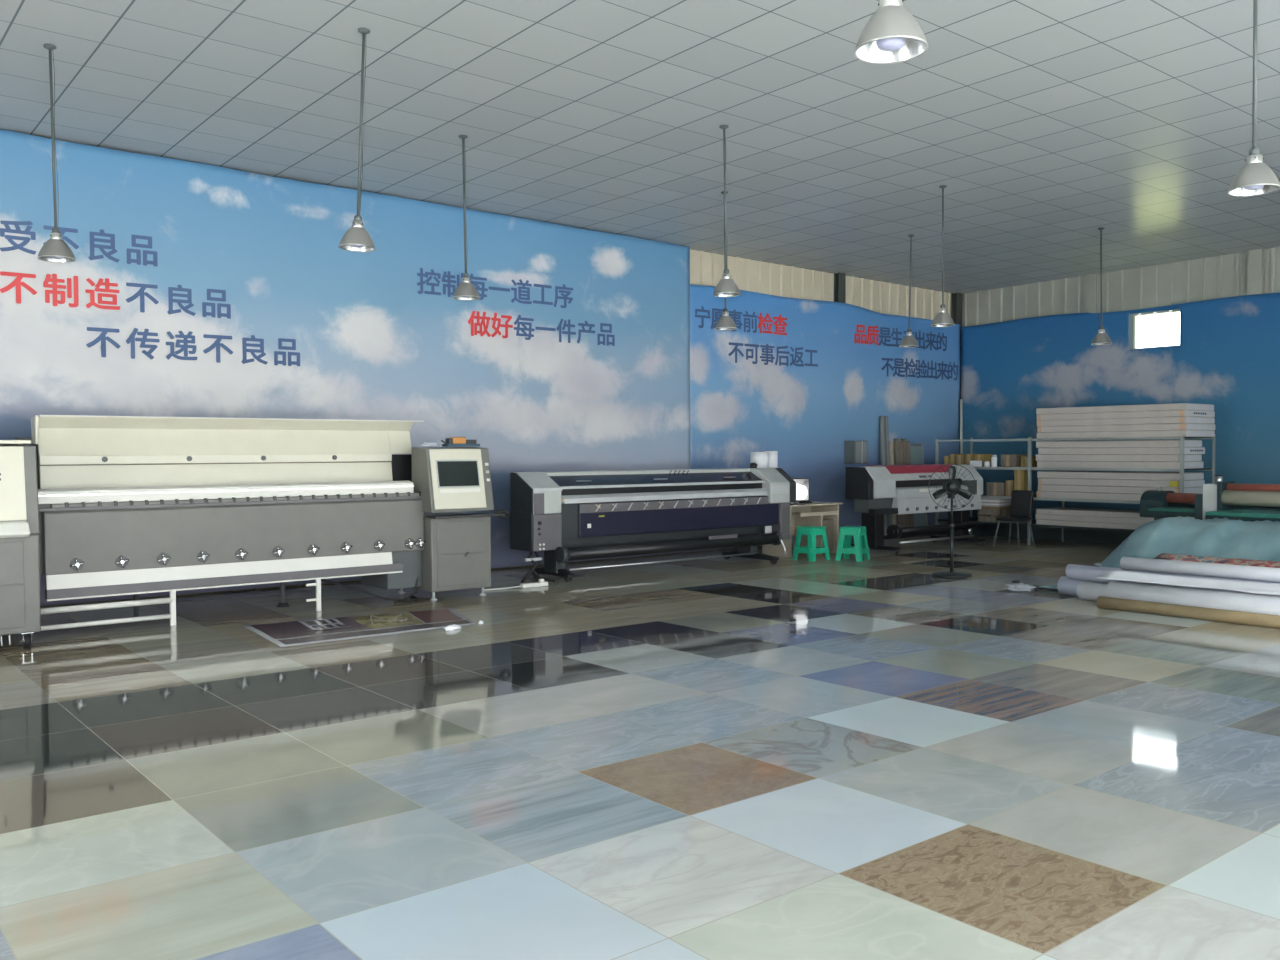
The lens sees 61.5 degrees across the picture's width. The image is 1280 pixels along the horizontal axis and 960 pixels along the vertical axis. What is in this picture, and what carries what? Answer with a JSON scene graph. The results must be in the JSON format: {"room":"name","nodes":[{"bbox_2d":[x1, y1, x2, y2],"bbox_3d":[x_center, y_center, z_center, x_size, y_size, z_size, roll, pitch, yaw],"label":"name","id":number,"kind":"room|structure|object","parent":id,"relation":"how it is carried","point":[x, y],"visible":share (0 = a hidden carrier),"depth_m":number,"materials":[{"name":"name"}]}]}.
{"room":"print shop","nodes":[
{"label":"print shop","id":0,"kind":"room"},
{"bbox_2d":[0,531,1279,959],"bbox_3d":[1.679,1.302,7.737,22.443,0.001,14.472,-2,2,-39],"label":"floor","id":1,"kind":"structure","parent":0,"point":[880,757],"depth_m":5.09,"materials":[{"name":"tile"}]},
{"bbox_2d":[0,415,509,646],"bbox_3d":[-3.668,0.339,10.036,5.272,1.848,1.390,-2,2,-39],"label":"printer","id":2,"kind":"object","parent":1,"relation":"on","point":[97,506],"visible":1,"depth_m":9.95,"materials":[{"name":"grey plastic"}]},
{"bbox_2d":[441,437,479,446],"bbox_3d":[-1.907,-0.401,11.331,0.444,0.098,0.120,-2,2,-39],"label":"block","id":3,"kind":"object","parent":2,"relation":"on","point":[451,441],"visible":1,"depth_m":11.28,"materials":[{"name":"orange plastic"}]},
{"bbox_2d":[426,513,503,518],"bbox_3d":[-1.795,0.368,11.106,0.805,0.025,0.200,-2,2,-39],"label":"shelf","id":4,"kind":"object","parent":2,"relation":"attached to","point":[476,515],"depth_m":11.09,"materials":[{"name":"black plastic"}]},
{"bbox_2d":[242,608,474,646],"bbox_3d":[-2.392,1.259,9.481,2.030,0.021,1.290,-2,2,-39],"label":"printed sheet","id":5,"kind":"object","parent":1,"relation":"on","point":[305,631],"visible":1,"depth_m":9.32,"materials":[{"name":"paper"}]},
{"bbox_2d":[443,624,461,630],"bbox_3d":[-1.601,1.256,9.190,0.174,0.042,0.074,-2,2,-39],"label":"paper scrap","id":6,"kind":"object","parent":1,"relation":"on","point":[454,626],"visible":1,"depth_m":9.16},
{"bbox_2d":[481,579,547,590],"bbox_3d":[-1.378,1.162,11.924,0.822,0.080,0.077,-1,2,-38],"label":"power strip","id":7,"kind":"object","parent":1,"relation":"on","point":[541,582],"visible":1,"depth_m":12.00,"materials":[{"name":"white plastic"}]},
{"bbox_2d":[510,468,795,582],"bbox_3d":[0.294,0.509,13.683,4.444,1.275,1.000,-2,2,-39],"label":"printer","id":8,"kind":"object","parent":1,"relation":"on","point":[569,515],"visible":1,"depth_m":13.30,"materials":[{"name":"grey plastic"}]},
{"bbox_2d":[750,462,756,467],"bbox_3d":[1.564,-0.204,14.833,0.114,0.077,0.107,-1,2,-25],"label":"rag","id":9,"kind":"object","parent":8,"relation":"on","point":[752,465],"visible":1,"depth_m":14.80,"materials":[{"name":"black fabric"}]},
{"bbox_2d":[750,452,767,467],"bbox_3d":[1.667,-0.281,15.017,0.250,0.225,0.250,-2,2,-39],"label":"paper roll","id":10,"kind":"object","parent":8,"relation":"on","point":[760,458],"visible":0.97,"depth_m":14.90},
{"bbox_2d":[764,451,777,467],"bbox_3d":[1.842,-0.290,15.158,0.190,0.235,0.190,-2,2,-39],"label":"paper roll","id":11,"kind":"object","parent":8,"relation":"on","point":[772,455],"visible":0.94,"depth_m":15.07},
{"bbox_2d":[762,501,842,557],"bbox_3d":[2.390,0.711,15.730,1.120,0.740,0.655,-2,2,-39],"label":"desk","id":12,"kind":"object","parent":1,"relation":"on","point":[826,514],"visible":0.62,"depth_m":15.78,"materials":[{"name":"brown wood"}]},
{"bbox_2d":[790,478,808,504],"bbox_3d":[2.230,0.163,15.321,0.346,0.380,0.200,-1,2,-9],"label":"monitor","id":13,"kind":"object","parent":12,"relation":"on","point":[802,484],"visible":0.62,"depth_m":15.29,"materials":[{"name":"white plastic"}]},
{"bbox_2d":[796,483,807,499],"bbox_3d":[2.239,0.147,15.276,0.292,0.275,0.003,-1,2,-9],"label":"screen","id":14,"kind":"object","parent":13,"relation":"on","point":[801,488],"depth_m":15.28,"materials":[{"name":"white"}]},
{"bbox_2d":[792,511,818,515],"bbox_3d":[2.450,0.489,15.616,0.800,0.020,0.400,-2,2,-39],"label":"keyboard tray","id":15,"kind":"object","parent":12,"relation":"on","point":[816,513],"depth_m":15.34,"materials":[{"name":"brown wood"}]},
{"bbox_2d":[800,511,837,516],"bbox_3d":[2.574,0.485,15.462,0.800,0.055,0.015,-2,2,-39],"label":"tray","id":16,"kind":"object","parent":12,"relation":"on","point":[825,512],"depth_m":15.45,"materials":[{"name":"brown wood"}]},
{"bbox_2d":[792,526,829,560],"bbox_3d":[2.377,0.873,14.923,0.370,0.460,0.370,-2,2,-39],"label":"stool","id":17,"kind":"object","parent":1,"relation":"on","point":[811,549],"visible":1,"depth_m":14.82,"materials":[{"name":"green plastic"}]},
{"bbox_2d":[690,284,960,551],"bbox_3d":[3.362,-0.989,18.022,6.760,3.965,0.020,-2,2,-39],"label":"banner","id":18,"kind":"object","parent":1,"relation":"on","point":[798,379],"visible":0.77,"depth_m":17.61,"materials":[{"name":"blue"}]},
{"bbox_2d":[844,441,867,463],"bbox_3d":[3.643,-0.467,18.097,0.350,0.385,0.233,-2,2,-39],"label":"wall box","id":19,"kind":"object","parent":18,"relation":"attached to","point":[856,452],"visible":1,"depth_m":18.00,"materials":[{"name":"grey metal"}]},
{"bbox_2d":[835,526,869,561],"bbox_3d":[2.939,0.873,14.863,0.370,0.460,0.370,1,2,31],"label":"stool","id":20,"kind":"object","parent":1,"relation":"on","point":[846,532],"visible":1,"depth_m":14.77,"materials":[{"name":"green plastic"}]},
{"bbox_2d":[880,416,886,534],"bbox_3d":[4.177,-0.051,18.456,0.071,2.100,0.410,0,2,1],"label":"metal bar","id":21,"kind":"object","parent":1,"relation":"on","point":[882,443],"visible":0.48,"depth_m":18.50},
{"bbox_2d":[884,418,888,527],"bbox_3d":[4.225,-0.032,18.495,0.071,2.060,0.410,0,2,1],"label":"metal bar","id":22,"kind":"object","parent":1,"relation":"on","point":[885,436],"visible":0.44,"depth_m":18.55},
{"bbox_2d":[884,416,891,524],"bbox_3d":[4.273,-0.054,18.534,0.071,2.100,0.410,0,2,1],"label":"metal bar","id":23,"kind":"object","parent":1,"relation":"on","point":[886,417],"visible":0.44,"depth_m":18.58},
{"bbox_2d":[889,442,895,538],"bbox_3d":[4.360,0.165,18.558,0.075,1.660,0.412,0,2,1],"label":"batten","id":24,"kind":"object","parent":1,"relation":"on","point":[891,455],"visible":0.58,"depth_m":18.63,"materials":[{"name":"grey wood"}]},
{"bbox_2d":[894,439,901,526],"bbox_3d":[4.466,0.138,18.624,0.096,1.710,0.452,0,2,3],"label":"plank","id":25,"kind":"object","parent":1,"relation":"on","point":[896,441],"visible":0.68,"depth_m":18.69,"materials":[{"name":"brown wood"}]},
{"bbox_2d":[899,441,905,526],"bbox_3d":[4.543,0.156,18.686,0.096,1.670,0.452,0,2,3],"label":"plank","id":26,"kind":"object","parent":1,"relation":"on","point":[900,442],"visible":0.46,"depth_m":18.76,"materials":[{"name":"brown wood"}]},
{"bbox_2d":[901,439,908,537],"bbox_3d":[4.620,0.134,18.747,0.096,1.710,0.452,0,2,3],"label":"plank","id":27,"kind":"object","parent":1,"relation":"on","point":[902,440],"visible":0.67,"depth_m":18.82,"materials":[{"name":"brown wood"}]},
{"bbox_2d":[906,441,912,526],"bbox_3d":[4.696,0.152,18.810,0.096,1.670,0.452,0,2,3],"label":"plank","id":28,"kind":"object","parent":1,"relation":"on","point":[907,442],"visible":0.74,"depth_m":18.88,"materials":[{"name":"brown wood"}]},
{"bbox_2d":[846,464,984,553],"bbox_3d":[4.250,0.407,16.585,2.840,1.285,0.960,-2,2,-39],"label":"printer","id":29,"kind":"object","parent":1,"relation":"on","point":[876,491],"visible":0.81,"depth_m":16.10,"materials":[{"name":"white plastic"}]},
{"bbox_2d":[869,508,897,514],"bbox_3d":[3.553,0.457,15.682,0.520,0.080,0.120,-2,2,-39],"label":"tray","id":30,"kind":"object","parent":29,"relation":"on","point":[881,511],"depth_m":15.58,"materials":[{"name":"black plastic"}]},
{"bbox_2d":[956,465,982,479],"bbox_3d":[5.220,-0.117,17.173,0.570,0.232,0.215,-2,2,-39],"label":"hood","id":31,"kind":"object","parent":29,"relation":"attached to","point":[976,475],"depth_m":17.16,"materials":[{"name":"white plastic"}]},
{"bbox_2d":[909,444,927,526],"bbox_3d":[4.918,0.171,19.006,0.610,1.620,0.301,-2,2,-39],"label":"framed board","id":32,"kind":"object","parent":1,"relation":"on","point":[916,450],"visible":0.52,"depth_m":19.04,"materials":[{"name":"metal"}]},
{"bbox_2d":[928,464,975,577],"bbox_3d":[3.743,0.479,12.898,0.470,1.345,0.482,-2,2,-39],"label":"floor fan","id":33,"kind":"object","parent":1,"relation":"on","point":[951,486],"visible":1,"depth_m":12.85,"materials":[{"name":"metal"}]},
{"bbox_2d":[960,399,962,453],"bbox_3d":[5.996,-0.288,20.068,0.042,2.430,0.062,-2,2,-39],"label":"pipe","id":34,"kind":"object","parent":1,"relation":"on","point":[961,400],"visible":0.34,"depth_m":20.04,"materials":[{"name":"white plastic"}]},
{"bbox_2d":[993,490,1034,547],"bbox_3d":[5.859,0.602,16.816,0.510,0.872,0.464,-2,2,-39],"label":"chair","id":35,"kind":"object","parent":1,"relation":"on","point":[1021,500],"visible":1,"depth_m":16.84,"materials":[{"name":"black plastic"}]},
{"bbox_2d":[935,435,1214,545],"bbox_3d":[6.716,0.167,17.009,1.036,1.720,4.124,-2,2,-39],"label":"storage rack","id":36,"kind":"object","parent":1,"relation":"on","point":[1048,532],"visible":0.56,"depth_m":16.98,"materials":[{"name":"metal"}]},
{"bbox_2d":[944,456,949,463],"bbox_3d":[5.326,-0.320,18.395,0.302,0.170,0.100,-2,2,-39],"label":"cardboard box","id":37,"kind":"object","parent":36,"relation":"on","point":[946,458],"visible":0.35,"depth_m":18.29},
{"bbox_2d":[950,454,964,463],"bbox_3d":[5.402,-0.338,18.301,0.302,0.210,0.100,-2,2,-39],"label":"cardboard box","id":38,"kind":"object","parent":36,"relation":"on","point":[952,456],"visible":0.45,"depth_m":18.20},
{"bbox_2d":[956,455,964,464],"bbox_3d":[5.490,-0.325,18.192,0.302,0.190,0.140,-2,2,-39],"label":"cardboard box","id":39,"kind":"object","parent":36,"relation":"on","point":[960,459],"visible":0.35,"depth_m":18.08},
{"bbox_2d":[965,454,974,464],"bbox_3d":[5.603,-0.332,18.052,0.302,0.210,0.140,-2,2,-39],"label":"cardboard box","id":40,"kind":"object","parent":36,"relation":"on","point":[968,457],"visible":0.39,"depth_m":17.95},
{"bbox_2d":[970,461,981,466],"bbox_3d":[5.559,-0.270,17.806,0.100,0.100,0.170,-2,2,-39],"label":"paper packet","id":41,"kind":"object","parent":36,"relation":"on","point":[973,463],"visible":0.88,"depth_m":17.75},
{"bbox_2d":[975,454,991,466],"bbox_3d":[5.726,-0.327,17.939,0.252,0.205,0.170,-2,2,-39],"label":"cardboard box","id":42,"kind":"object","parent":36,"relation":"on","point":[978,457],"visible":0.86,"depth_m":17.86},
{"bbox_2d":[937,517,1035,525],"bbox_3d":[5.967,0.688,17.927,0.995,0.035,1.686,-2,2,-39],"label":"shelf","id":43,"kind":"object","parent":36,"relation":"attached to","point":[971,519],"depth_m":17.49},
{"bbox_2d":[991,455,996,466],"bbox_3d":[5.788,-0.312,17.585,0.090,0.195,0.089,-2,2,-39],"label":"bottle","id":44,"kind":"object","parent":36,"relation":"on","point":[993,458],"visible":1,"depth_m":17.55,"materials":[{"name":"white plastic"}]},
{"bbox_2d":[977,506,1014,521],"bbox_3d":[5.840,0.553,17.661,0.400,0.246,0.440,-2,2,-39],"label":"crate","id":45,"kind":"object","parent":36,"relation":"on","point":[986,514],"visible":0.67,"depth_m":17.53,"materials":[{"name":"cardboard"}]},
{"bbox_2d":[981,505,1010,506],"bbox_3d":[5.829,0.416,17.654,0.380,0.024,0.410,-2,2,-39],"label":"paper ream","id":46,"kind":"object","parent":45,"relation":"on","point":[981,505],"visible":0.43,"depth_m":17.48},
{"bbox_2d":[981,503,1010,504],"bbox_3d":[5.825,0.390,17.658,0.380,0.024,0.400,-2,2,-39],"label":"paper ream","id":47,"kind":"object","parent":46,"relation":"on","point":[981,503],"visible":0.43,"depth_m":17.52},
{"bbox_2d":[981,501,1010,503],"bbox_3d":[5.829,0.364,17.653,0.380,0.024,0.410,-2,2,-39],"label":"paper ream","id":48,"kind":"object","parent":47,"relation":"on","point":[981,501],"visible":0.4,"depth_m":17.46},
{"bbox_2d":[981,500,1010,501],"bbox_3d":[5.825,0.338,17.656,0.380,0.024,0.400,-2,2,-39],"label":"paper ream","id":49,"kind":"object","parent":48,"relation":"on","point":[981,500],"visible":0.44,"depth_m":17.50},
{"bbox_2d":[981,498,1010,500],"bbox_3d":[5.828,0.312,17.652,0.380,0.024,0.410,-2,2,-39],"label":"paper ream","id":50,"kind":"object","parent":49,"relation":"on","point":[981,498],"visible":0.44,"depth_m":17.52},
{"bbox_2d":[986,482,1005,495],"bbox_3d":[5.918,0.146,17.637,0.352,0.215,0.320,-2,2,-39],"label":"cardboard box","id":51,"kind":"object","parent":36,"relation":"on","point":[993,488],"visible":0.74,"depth_m":17.52,"materials":[{"name":"brown cardboard"}]},
{"bbox_2d":[1006,480,1013,495],"bbox_3d":[6.062,0.131,17.418,0.302,0.255,0.140,-2,2,-39],"label":"cardboard box","id":52,"kind":"object","parent":36,"relation":"on","point":[1009,483],"visible":0.47,"depth_m":17.32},
{"bbox_2d":[1001,454,1026,466],"bbox_3d":[6.101,-0.315,17.555,0.352,0.200,0.260,-2,2,-39],"label":"cardboard box","id":53,"kind":"object","parent":36,"relation":"on","point":[1013,460],"visible":0.88,"depth_m":17.43,"materials":[{"name":"brown cardboard"}]},
{"bbox_2d":[1014,470,1027,489],"bbox_3d":[6.101,0.047,17.184,0.172,0.435,0.170,-2,2,-39],"label":"cardboard box","id":54,"kind":"object","parent":36,"relation":"on","point":[1020,476],"visible":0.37,"depth_m":17.12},
{"bbox_2d":[1021,456,1036,466],"bbox_3d":[6.289,-0.294,17.283,0.302,0.170,0.200,-2,2,-39],"label":"cardboard box","id":55,"kind":"object","parent":36,"relation":"on","point":[1024,459],"visible":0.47,"depth_m":17.19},
{"bbox_2d":[1031,524,1134,531],"bbox_3d":[7.248,0.725,16.340,0.995,0.035,2.306,-2,2,-39],"label":"shelf","id":56,"kind":"object","parent":36,"relation":"attached to","point":[1032,525],"depth_m":16.24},
{"bbox_2d":[1036,491,1141,500],"bbox_3d":[7.183,0.236,16.236,0.693,0.100,2.223,-2,2,-39],"label":"carton","id":57,"kind":"object","parent":36,"relation":"on","point":[1044,494],"visible":0.41,"depth_m":16.21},
{"bbox_2d":[1038,484,1202,493],"bbox_3d":[7.192,0.134,16.203,0.693,0.100,2.223,-2,2,-39],"label":"carton","id":58,"kind":"object","parent":57,"relation":"on","point":[1041,487],"visible":0.59,"depth_m":15.95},
{"bbox_2d":[1038,478,1204,487],"bbox_3d":[7.197,0.031,16.207,0.694,0.100,2.223,-2,2,-39],"label":"carton","id":59,"kind":"object","parent":58,"relation":"on","point":[1047,481],"visible":0.82,"depth_m":15.82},
{"bbox_2d":[1037,471,1203,479],"bbox_3d":[7.186,-0.071,16.207,0.690,0.100,2.223,-2,2,-39],"label":"carton","id":60,"kind":"object","parent":59,"relation":"on","point":[1040,474],"visible":1,"depth_m":15.82,"materials":[{"name":"cardboard"}]},
{"bbox_2d":[1036,519,1142,529],"bbox_3d":[7.179,0.669,16.233,0.690,0.081,2.223,-2,2,-39],"label":"carton","id":61,"kind":"object","parent":36,"relation":"on","point":[1038,521],"visible":0.35,"depth_m":16.21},
{"bbox_2d":[1035,514,1153,523],"bbox_3d":[7.175,0.586,16.252,0.690,0.081,2.223,-2,2,-39],"label":"carton","id":62,"kind":"object","parent":61,"relation":"on","point":[1038,516],"visible":0.35,"depth_m":16.16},
{"bbox_2d":[1036,507,1194,518],"bbox_3d":[7.182,0.503,16.243,0.690,0.081,2.223,-2,2,-39],"label":"carton","id":63,"kind":"object","parent":62,"relation":"on","point":[1117,513],"visible":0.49,"depth_m":16.29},
{"bbox_2d":[1037,461,1203,468],"bbox_3d":[7.181,-0.234,16.204,0.690,0.100,2.223,-2,2,-39],"label":"carton","id":64,"kind":"object","parent":36,"relation":"on","point":[1057,464],"visible":0.93,"depth_m":15.81,"materials":[{"name":"cardboard"}]},
{"bbox_2d":[1036,454,1201,461],"bbox_3d":[7.165,-0.337,16.221,0.690,0.100,2.223,-2,2,-39],"label":"carton","id":65,"kind":"object","parent":64,"relation":"on","point":[1039,457],"visible":0.99,"depth_m":15.83,"materials":[{"name":"cardboard"}]},
{"bbox_2d":[1038,447,1204,453],"bbox_3d":[7.201,-0.439,16.196,0.690,0.100,2.226,-2,2,-39],"label":"carton","id":66,"kind":"object","parent":65,"relation":"on","point":[1119,450],"visible":0.97,"depth_m":15.76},
{"bbox_2d":[1036,440,1201,447],"bbox_3d":[7.176,-0.542,16.234,0.690,0.100,2.223,-2,2,-39],"label":"carton","id":67,"kind":"object","parent":66,"relation":"on","point":[1124,443],"visible":0.99,"depth_m":15.86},
{"bbox_2d":[1037,430,1214,437],"bbox_3d":[7.282,-0.685,16.245,0.900,0.092,2.293,-2,2,-39],"label":"carton","id":68,"kind":"object","parent":36,"relation":"on","point":[1157,433],"visible":0.88,"depth_m":15.71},
{"bbox_2d":[1037,423,1214,431],"bbox_3d":[7.292,-0.780,16.245,0.903,0.092,2.293,-2,2,-39],"label":"carton","id":69,"kind":"object","parent":68,"relation":"on","point":[1177,426],"visible":0.9,"depth_m":15.72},
{"bbox_2d":[1037,417,1214,425],"bbox_3d":[7.280,-0.874,16.241,0.903,0.092,2.293,-2,2,-39],"label":"carton","id":70,"kind":"object","parent":69,"relation":"on","point":[1151,420],"visible":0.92,"depth_m":15.72,"materials":[{"name":"cardboard"}]},
{"bbox_2d":[1037,410,1214,419],"bbox_3d":[7.277,-0.968,16.230,0.903,0.092,2.296,-2,2,-39],"label":"carton","id":71,"kind":"object","parent":70,"relation":"on","point":[1165,413],"visible":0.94,"depth_m":15.69,"materials":[{"name":"cardboard"}]},
{"bbox_2d":[1036,403,1213,413],"bbox_3d":[7.276,-1.062,16.247,0.900,0.092,2.293,-2,2,-39],"label":"carton","id":72,"kind":"object","parent":71,"relation":"on","point":[1176,406],"visible":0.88,"depth_m":15.73,"materials":[{"name":"cardboard"}]},
{"bbox_2d":[1184,468,1211,469],"bbox_3d":[7.258,-0.175,16.326,0.966,0.020,2.306,-2,2,-39],"label":"shelf","id":73,"kind":"object","parent":36,"relation":"attached to","point":[1194,468],"depth_m":15.51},
{"bbox_2d":[1057,576,1108,595],"bbox_3d":[5.555,1.133,9.814,0.190,0.189,3.670,-2,2,-39],"label":"roll","id":74,"kind":"object","parent":1,"relation":"on","point":[1066,586],"visible":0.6,"depth_m":11.10,"materials":[{"name":"white paper"}]},
{"bbox_2d":[1065,564,1279,583],"bbox_3d":[5.517,0.967,9.696,0.140,0.139,3.540,-2,2,-39],"label":"roll","id":75,"kind":"object","parent":74,"relation":"on","point":[1068,565],"visible":0.2,"depth_m":10.28,"materials":[{"name":"white paper"}]},
{"bbox_2d":[1120,556,1279,581],"bbox_3d":[5.658,0.838,9.421,0.124,0.123,2.940,-2,2,-39],"label":"roll","id":76,"kind":"object","parent":75,"relation":"on","point":[1270,574],"visible":1,"depth_m":9.93,"materials":[{"name":"white paper"}]},
{"bbox_2d":[1154,553,1279,567],"bbox_3d":[5.793,0.762,9.483,0.161,0.052,2.450,-2,2,-39],"label":"poster","id":77,"kind":"object","parent":76,"relation":"on","point":[1247,562],"visible":1,"depth_m":9.99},
{"bbox_2d":[1077,581,1107,600],"bbox_3d":[5.495,1.141,9.554,0.190,0.189,3.340,-2,2,-39],"label":"roll","id":78,"kind":"object","parent":1,"relation":"on","point":[1086,590],"visible":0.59,"depth_m":10.69,"materials":[{"name":"white paper"}]},
{"bbox_2d":[1067,566,1279,595],"bbox_3d":[5.424,0.966,9.557,0.130,0.129,3.440,-2,2,-39],"label":"roll","id":79,"kind":"object","parent":78,"relation":"on","point":[1073,572],"visible":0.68,"depth_m":10.62,"materials":[{"name":"white paper"}]},
{"bbox_2d":[961,293,1279,529],"bbox_3d":[9.433,-0.886,15.900,0.013,3.820,10.920,-2,2,-39],"label":"banner","id":80,"kind":"object","parent":1,"relation":"on","point":[1227,357],"visible":0.48,"depth_m":17.67,"materials":[{"name":"fabric"}]},
{"bbox_2d":[1039,516,1279,588],"bbox_3d":[6.586,0.786,10.389,1.900,0.810,4.861,-2,2,-39],"label":"sheet","id":81,"kind":"object","parent":1,"relation":"on","point":[1216,537],"visible":0.52,"depth_m":11.03,"materials":[{"name":"plastic"}]},
{"bbox_2d":[1096,596,1279,628],"bbox_3d":[5.297,1.192,9.132,0.112,0.111,2.930,-2,2,-39],"label":"roll","id":82,"kind":"object","parent":1,"relation":"on","point":[1174,610],"visible":1,"depth_m":9.55,"materials":[{"name":"brown plastic"}]},
{"bbox_2d":[1105,580,1279,614],"bbox_3d":[5.451,1.119,9.242,0.250,0.248,2.910,-2,2,-39],"label":"roll","id":83,"kind":"object","parent":1,"relation":"on","point":[1217,599],"visible":0.71,"depth_m":9.66,"materials":[{"name":"white paper"}]},
{"bbox_2d":[1096,569,1279,594],"bbox_3d":[5.396,0.937,9.328,0.211,0.076,2.900,-2,2,-39],"label":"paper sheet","id":84,"kind":"object","parent":83,"relation":"on","point":[1251,587],"visible":1,"depth_m":9.78,"materials":[{"name":"paper"}]},
{"bbox_2d":[1140,487,1279,519],"bbox_3d":[7.471,0.619,13.515,0.870,1.000,2.420,-2,2,-39],"label":"laminator","id":85,"kind":"object","parent":1,"relation":"on","point":[1156,504],"visible":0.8,"depth_m":14.10,"materials":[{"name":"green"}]},
{"bbox_2d":[1195,475,1279,521],"bbox_3d":[7.354,0.568,11.627,0.780,1.205,2.730,-2,2,-39],"label":"laminator","id":86,"kind":"object","parent":1,"relation":"on","point":[1218,499],"visible":0.66,"depth_m":12.29,"materials":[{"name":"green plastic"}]},
{"bbox_2d":[0,0,1279,293],"bbox_3d":[1.645,-3.482,7.802,22.700,0.686,14.400,-2,2,-39],"label":"ceiling","id":87,"kind":"structure","parent":0,"point":[1046,125],"depth_m":9.80,"materials":[{"name":"tile"}]},
{"bbox_2d":[37,44,75,262],"bbox_3d":[-4.530,-2.526,8.309,0.268,1.648,0.268,-2,0,-39],"label":"pendant lamp","id":88,"kind":"object","parent":87,"relation":"hanging from","point":[54,250],"visible":1,"depth_m":8.30,"materials":[{"name":"metal"}]},
{"bbox_2d":[0,129,690,605],"bbox_3d":[-5.274,-1.116,11.008,15.460,4.680,0.022,-2,2,-39],"label":"banner","id":89,"kind":"object","parent":87,"relation":"hanging from","point":[191,289],"visible":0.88,"depth_m":12.35,"materials":[{"name":"blue"}]},
{"bbox_2d":[338,28,374,251],"bbox_3d":[-2.111,-2.535,7.992,0.267,1.634,0.267,-1,2,-24],"label":"pendant lamp","id":90,"kind":"object","parent":87,"relation":"hanging from","point":[356,238],"visible":1,"depth_m":8.01,"materials":[{"name":"metal"}]},
{"bbox_2d":[453,135,479,300],"bbox_3d":[-1.724,-2.583,10.579,0.268,1.594,0.268,-1,1,-39],"label":"pendant lamp","id":91,"kind":"object","parent":87,"relation":"hanging from","point":[466,291],"visible":1,"depth_m":10.57,"materials":[{"name":"metal"}]},
{"bbox_2d":[715,191,736,330],"bbox_3d":[1.008,-2.598,12.742,0.268,1.622,0.268,-1,0,-39],"label":"pendant lamp","id":92,"kind":"object","parent":87,"relation":"hanging from","point":[725,322],"visible":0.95,"depth_m":12.70,"materials":[{"name":"metal"}]},
{"bbox_2d":[713,125,740,296],"bbox_3d":[0.817,-2.576,10.289,0.268,1.613,0.268,-1,1,-39],"label":"pendant lamp","id":93,"kind":"object","parent":87,"relation":"hanging from","point":[726,287],"visible":1,"depth_m":10.27,"materials":[{"name":"metal"}]},
{"bbox_2d":[854,0,927,63],"bbox_3d":[0.926,-2.451,3.973,0.268,1.725,0.268,-1,1,-39],"label":"pendant lamp","id":94,"kind":"object","parent":87,"relation":"hanging from","point":[892,35],"visible":1,"depth_m":3.94,"materials":[{"name":"metal"}]},
{"bbox_2d":[899,234,918,347],"bbox_3d":[3.776,-2.656,15.095,0.267,1.572,0.267,-1,2,-34],"label":"pendant lamp","id":95,"kind":"object","parent":87,"relation":"hanging from","point":[909,341],"visible":1,"depth_m":15.10,"materials":[{"name":"metal"}]},
{"bbox_2d":[931,185,953,326],"bbox_3d":[3.516,-2.602,12.492,0.268,1.620,0.268,0,0,-39],"label":"pendant lamp","id":96,"kind":"object","parent":87,"relation":"hanging from","point":[942,319],"visible":1,"depth_m":12.48,"materials":[{"name":"metal"}]},
{"bbox_2d":[1091,227,1111,344],"bbox_3d":[6.304,-2.648,14.702,0.268,1.588,0.268,0,0,-39],"label":"pendant lamp","id":97,"kind":"object","parent":87,"relation":"hanging from","point":[1101,338],"visible":1,"depth_m":14.69,"materials":[{"name":"metal"}]},
{"bbox_2d":[1228,0,1279,196],"bbox_3d":[3.530,-2.502,6.173,0.268,1.684,0.268,0,0,-39],"label":"pendant lamp","id":98,"kind":"object","parent":87,"relation":"hanging from","point":[1255,178],"visible":1,"depth_m":6.16,"materials":[{"name":"metal"}]},
{"bbox_2d":[690,249,951,319],"bbox_3d":[-2.731,-1.245,13.300,22.500,4.870,0.030,-2,2,-39],"label":"wall","id":99,"kind":"structure","parent":0,"point":[706,268],"depth_m":17.75,"materials":[{"name":"metal"}]},
{"bbox_2d":[834,273,845,302],"bbox_3d":[3.362,-1.228,18.118,0.170,4.478,0.110,-2,2,-39],"label":"trim","id":100,"kind":"structure","parent":99,"relation":"attached to","point":[840,278],"depth_m":18.04,"materials":[{"name":"metal"}]},
{"bbox_2d":[951,293,961,398],"bbox_3d":[5.940,-1.276,20.201,0.180,4.438,0.105,-2,2,-39],"label":"trim","id":101,"kind":"structure","parent":99,"relation":"attached to","point":[956,302],"depth_m":20.13,"materials":[{"name":"metal"}]},
{"bbox_2d":[962,247,1279,530],"bbox_3d":[10.445,-1.347,14.861,0.030,4.870,14.250,-2,2,-39],"label":"wall","id":102,"kind":"structure","parent":0,"point":[1221,276],"depth_m":17.74,"materials":[{"name":"metal"}]},
{"bbox_2d":[1085,273,1097,312],"bbox_3d":[7.642,-1.244,18.244,0.090,4.466,0.170,-2,2,-39],"label":"trim","id":103,"kind":"structure","parent":102,"relation":"attached to","point":[1091,280],"depth_m":18.15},
{"bbox_2d":[1133,310,1179,348],"bbox_3d":[8.401,-2.422,17.408,0.050,0.580,0.820,-2,2,-39],"label":"window","id":104,"kind":"structure","parent":102,"relation":"in","point":[1136,315],"depth_m":17.68,"materials":[{"name":"white plastic"}]},
{"bbox_2d":[1247,249,1264,294],"bbox_3d":[9.269,-1.211,16.229,0.090,4.494,0.210,-2,2,-39],"label":"trim","id":105,"kind":"structure","parent":102,"relation":"attached to","point":[1255,258],"depth_m":16.14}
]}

